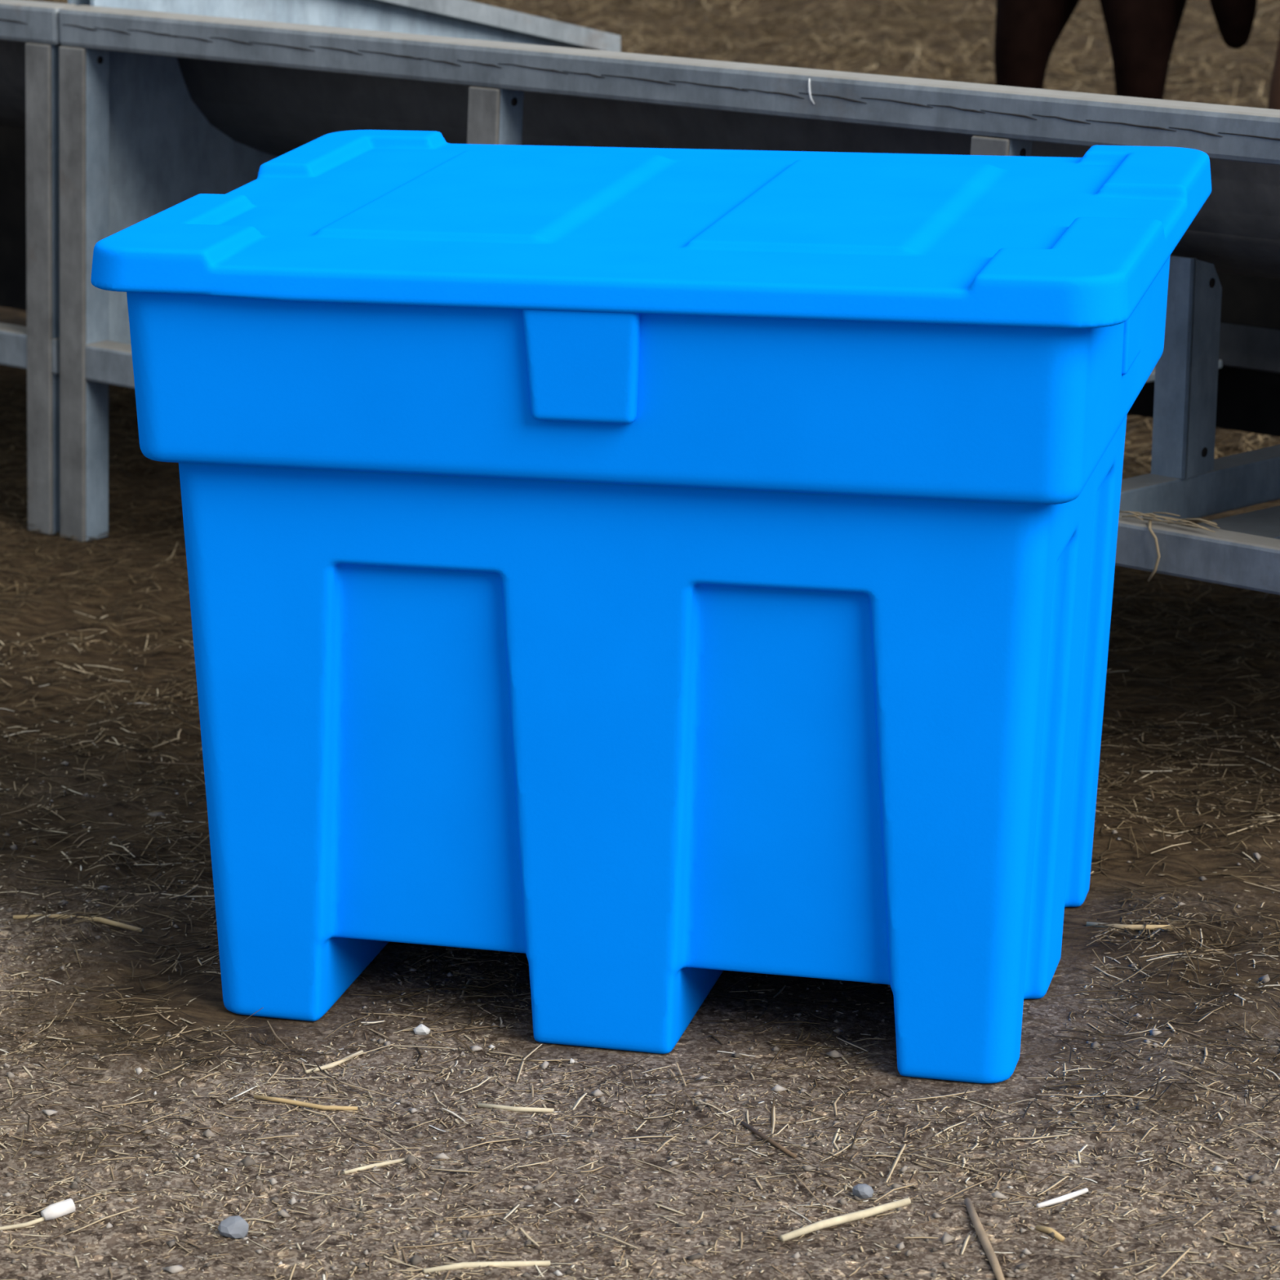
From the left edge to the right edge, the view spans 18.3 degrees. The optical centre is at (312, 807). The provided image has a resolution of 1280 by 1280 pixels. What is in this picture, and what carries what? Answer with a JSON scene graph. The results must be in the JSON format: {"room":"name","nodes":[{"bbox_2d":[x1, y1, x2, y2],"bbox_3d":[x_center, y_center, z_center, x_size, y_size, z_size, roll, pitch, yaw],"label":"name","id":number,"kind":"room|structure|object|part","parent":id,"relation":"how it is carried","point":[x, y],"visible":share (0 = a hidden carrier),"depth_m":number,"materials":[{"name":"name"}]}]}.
{"room":"farm yard","nodes":[
{"label":"farm yard","id":0,"kind":"room"},
{"bbox_2d":[0,0,1279,1279],"bbox_3d":[1.216,-1.514,10.468,26.000,0.040,29.000,4,19,18],"label":"ground","id":1,"kind":"structure","parent":0,"point":[1042,1016],"depth_m":4.82,"materials":[{"name":"brown soil"}]},
{"bbox_2d":[0,1198,75,1231],"bbox_3d":[-0.312,0.455,4.391,0.101,0.021,0.017,-11,20,-26],"label":"stalk","id":2,"kind":"object","parent":1,"relation":"on","point":[55,1211],"visible":1,"depth_m":4.40,"materials":[{"name":"white plant"}]},
{"bbox_2d":[0,0,90,534],"bbox_3d":[-1.052,-1.524,8.778,3.112,1.146,1.502,15,24,42],"label":"trough","id":3,"kind":"object","parent":1,"relation":"on","point":[30,43],"visible":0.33,"depth_m":7.36,"materials":[{"name":"wood"}]},
{"bbox_3d":[-1.551,-1.139,8.368,3.043,0.068,0.058,15,24,42],"label":"rail","id":4,"kind":"part","parent":3,"relation":"part of","materials":[{"name":"wood"}]},
{"bbox_3d":[-1.539,-1.712,8.156,3.057,0.069,0.064,15,24,42],"label":"rail","id":5,"kind":"part","parent":3,"relation":"part of","materials":[{"name":"wood"}]},
{"bbox_3d":[-0.506,-0.953,7.323,0.122,0.920,0.009,15,24,42],"label":"post","id":6,"kind":"part","parent":3,"relation":"part of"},
{"bbox_3d":[0.036,-1.367,7.714,0.010,0.782,1.354,15,24,42],"label":"plate","id":7,"kind":"part","parent":3,"relation":"part of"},
{"bbox_2d":[13,914,143,933],"bbox_3d":[-0.315,0.154,5.354,0.188,0.011,0.027,4,19,18],"label":"stalk","id":8,"kind":"object","parent":1,"relation":"on","point":[99,919],"visible":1,"depth_m":5.35,"materials":[{"name":"beige plant"}]},
{"bbox_2d":[217,1215,248,1238],"bbox_3d":[-0.087,0.464,4.361,0.031,0.023,0.030,-9,19,-21],"label":"pebble","id":9,"kind":"object","parent":1,"relation":"on","point":[234,1227],"visible":1,"depth_m":4.35,"materials":[{"name":"grey stone"}]},
{"bbox_2d":[253,1094,357,1110],"bbox_3d":[-0.009,0.353,4.699,0.132,0.007,0.013,5,19,20],"label":"stalk","id":10,"kind":"object","parent":1,"relation":"on","point":[255,1096],"visible":1,"depth_m":4.70,"materials":[{"name":"beige plant"}]},
{"bbox_2d":[304,1049,363,1073],"bbox_3d":[0.025,0.314,4.843,0.094,0.012,0.009,-17,23,-39],"label":"stalk","id":11,"kind":"object","parent":1,"relation":"on","point":[335,1064],"visible":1,"depth_m":4.84,"materials":[{"name":"beige plant"}]},
{"bbox_2d":[343,1158,404,1174],"bbox_3d":[0.070,0.410,4.523,0.084,0.009,0.009,-13,21,-32],"label":"stalk","id":12,"kind":"object","parent":1,"relation":"on","point":[392,1162],"visible":1,"depth_m":4.52,"materials":[{"name":"beige plant"}]},
{"bbox_2d":[413,1023,430,1035],"bbox_3d":[0.137,0.277,4.925,0.021,0.016,0.016,4,19,18],"label":"pebble","id":13,"kind":"object","parent":1,"relation":"on","point":[420,1029],"visible":1,"depth_m":4.92,"materials":[{"name":"stone"}]},
{"bbox_2d":[422,1260,550,1273],"bbox_3d":[0.187,0.493,4.253,0.139,0.011,0.013,-4,18,-9],"label":"stalk","id":14,"kind":"object","parent":1,"relation":"on","point":[504,1264],"visible":1,"depth_m":4.25,"materials":[{"name":"beige plant"}]},
{"bbox_2d":[477,1102,554,1112],"bbox_3d":[0.241,0.356,4.683,0.093,0.008,0.009,4,19,18],"label":"stalk","id":15,"kind":"object","parent":1,"relation":"on","point":[514,1108],"visible":1,"depth_m":4.68,"materials":[{"name":"beige plant"}]},
{"bbox_2d":[0,374,1279,1196],"bbox_3d":[0.569,-0.210,6.391,4.743,0.090,4.304,4,19,18],"label":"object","id":16,"kind":"structure","parent":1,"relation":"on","point":[1222,615],"depth_m":5.74,"materials":[{"name":"brown soil"}]},
{"bbox_2d":[0,605,1279,1279],"bbox_3d":[0.507,0.191,5.175,3.570,0.034,3.055,4,19,18],"label":"straw","id":17,"kind":"object","parent":1,"relation":"on","point":[1168,955],"visible":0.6,"depth_m":4.67,"materials":[{"name":"beige plant"}]},
{"bbox_2d":[0,757,1279,1279],"bbox_3d":[0.380,0.324,4.771,3.314,0.034,2.111,4,19,18],"label":"straw","id":18,"kind":"object","parent":1,"relation":"on","point":[415,1260],"visible":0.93,"depth_m":4.51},
{"bbox_2d":[0,632,1279,1279],"bbox_3d":[0.488,0.224,5.083,3.326,0.037,2.833,4,19,18],"label":"straw chaff","id":19,"kind":"object","parent":1,"relation":"on","point":[473,1245],"visible":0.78,"depth_m":4.57,"materials":[{"name":"beige plant"}]},
{"bbox_2d":[90,129,1211,1083],"bbox_3d":[0.466,-0.292,5.064,1.220,0.990,0.999,4,19,18],"label":"storage bin","id":20,"kind":"object","parent":1,"relation":"on","point":[644,576],"visible":1,"depth_m":4.68,"materials":[{"name":"blue plastic"}]},
{"bbox_3d":[0.454,-0.737,4.922,1.220,0.056,0.999,4,19,18],"label":"lid","id":21,"kind":"part","parent":20,"relation":"part of","materials":[{"name":"blue plastic"}]},
{"bbox_2d":[30,0,1279,509],"bbox_3d":[1.056,-2.388,13.083,9.220,0.464,11.111,4,19,18],"label":"bedding","id":22,"kind":"object","parent":1,"relation":"on","point":[886,60],"visible":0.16,"depth_m":14.04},
{"bbox_2d":[994,0,1257,99],"bbox_3d":[2.008,-2.279,10.192,0.682,1.571,2.800,2,18,9],"label":"cow","id":23,"kind":"object","parent":22,"relation":"on","point":[1142,34],"visible":0.34,"depth_m":9.01},
{"bbox_2d":[58,0,1279,595],"bbox_3d":[1.150,-0.927,6.738,3.112,1.146,1.503,15,24,42],"label":"trough","id":24,"kind":"object","parent":1,"relation":"on","point":[164,104],"visible":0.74,"depth_m":6.61,"materials":[{"name":"wood"}]},
{"bbox_3d":[-0.440,-0.935,7.262,0.122,0.920,0.009,15,24,42],"label":"post","id":25,"kind":"part","parent":24,"relation":"part of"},
{"bbox_3d":[0.079,-1.355,7.674,0.010,0.782,1.354,15,24,42],"label":"plate","id":26,"kind":"part","parent":24,"relation":"part of","materials":[{"name":"grey metal"}]},
{"bbox_3d":[0.272,-0.742,6.602,0.122,0.920,0.009,15,24,42],"label":"post","id":27,"kind":"part","parent":24,"relation":"part of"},
{"bbox_3d":[0.663,-1.115,6.116,3.057,0.069,0.064,15,24,42],"label":"rail","id":28,"kind":"part","parent":24,"relation":"part of","materials":[{"name":"wood"}]},
{"bbox_3d":[0.651,-0.542,6.328,3.043,0.068,0.058,15,24,42],"label":"rail","id":29,"kind":"part","parent":24,"relation":"part of","materials":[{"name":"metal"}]},
{"bbox_3d":[0.984,-0.549,5.942,0.122,0.920,0.009,15,24,42],"label":"post","id":30,"kind":"part","parent":24,"relation":"part of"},
{"bbox_2d":[1119,511,1219,582],"bbox_3d":[1.247,-0.380,5.765,0.170,0.094,0.067,12,22,36],"label":"hay wisp","id":31,"kind":"object","parent":24,"relation":"hanging from","point":[1135,514],"visible":1,"depth_m":5.75,"materials":[{"name":"beige plant"}]},
{"bbox_3d":[1.617,-0.874,7.274,3.043,0.095,0.050,15,24,42],"label":"rail","id":32,"kind":"part","parent":24,"relation":"part of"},
{"bbox_2d":[740,1120,796,1158],"bbox_3d":[0.527,0.384,4.570,0.006,0.008,0.124,-9,19,-22],"label":"twig","id":33,"kind":"object","parent":1,"relation":"on","point":[754,1131],"visible":1,"depth_m":4.56,"materials":[{"name":"brown wood"}]},
{"bbox_2d":[779,1197,911,1241],"bbox_3d":[0.585,0.454,4.348,0.178,0.012,0.015,-12,20,-29],"label":"stalk","id":34,"kind":"object","parent":1,"relation":"on","point":[871,1211],"visible":1,"depth_m":4.35,"materials":[{"name":"beige plant"}]},
{"bbox_2d":[852,1183,873,1199],"bbox_3d":[0.616,0.429,4.416,0.021,0.019,0.020,-8,19,-20],"label":"pebble","id":35,"kind":"object","parent":1,"relation":"on","point":[863,1191],"visible":1,"depth_m":4.41,"materials":[{"name":"grey stone"}]},
{"bbox_2d":[964,1197,1004,1279],"bbox_3d":[0.729,0.470,4.277,0.011,0.016,0.207,-2,18,-1],"label":"twig","id":36,"kind":"object","parent":1,"relation":"on","point":[977,1224],"visible":1,"depth_m":4.28,"materials":[{"name":"brown wood"}]},
{"bbox_2d":[1035,1224,1065,1241],"bbox_3d":[0.803,0.462,4.296,0.010,0.009,0.038,-15,22,-35],"label":"stalk","id":37,"kind":"object","parent":1,"relation":"on","point":[1043,1228],"visible":1,"depth_m":4.29,"materials":[{"name":"beige plant"}]},
{"bbox_2d":[1035,1187,1088,1208],"bbox_3d":[0.831,0.433,4.376,0.071,0.008,0.007,-12,20,-29],"label":"stick","id":38,"kind":"object","parent":1,"relation":"on","point":[1067,1197],"visible":1,"depth_m":4.37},
{"bbox_2d":[1086,921,1172,930],"bbox_3d":[1.079,0.155,5.218,0.114,0.017,0.011,7,20,25],"label":"stalk","id":39,"kind":"object","parent":1,"relation":"on","point":[1135,927],"visible":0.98,"depth_m":5.21,"materials":[{"name":"beige plant"}]},
{"bbox_2d":[1267,35,1279,109],"bbox_3d":[2.817,-1.999,9.529,0.619,1.402,2.499,8,20,27],"label":"cow","id":40,"kind":"object","parent":1,"relation":"on","point":[1273,101],"visible":0.06,"depth_m":8.81}
]}

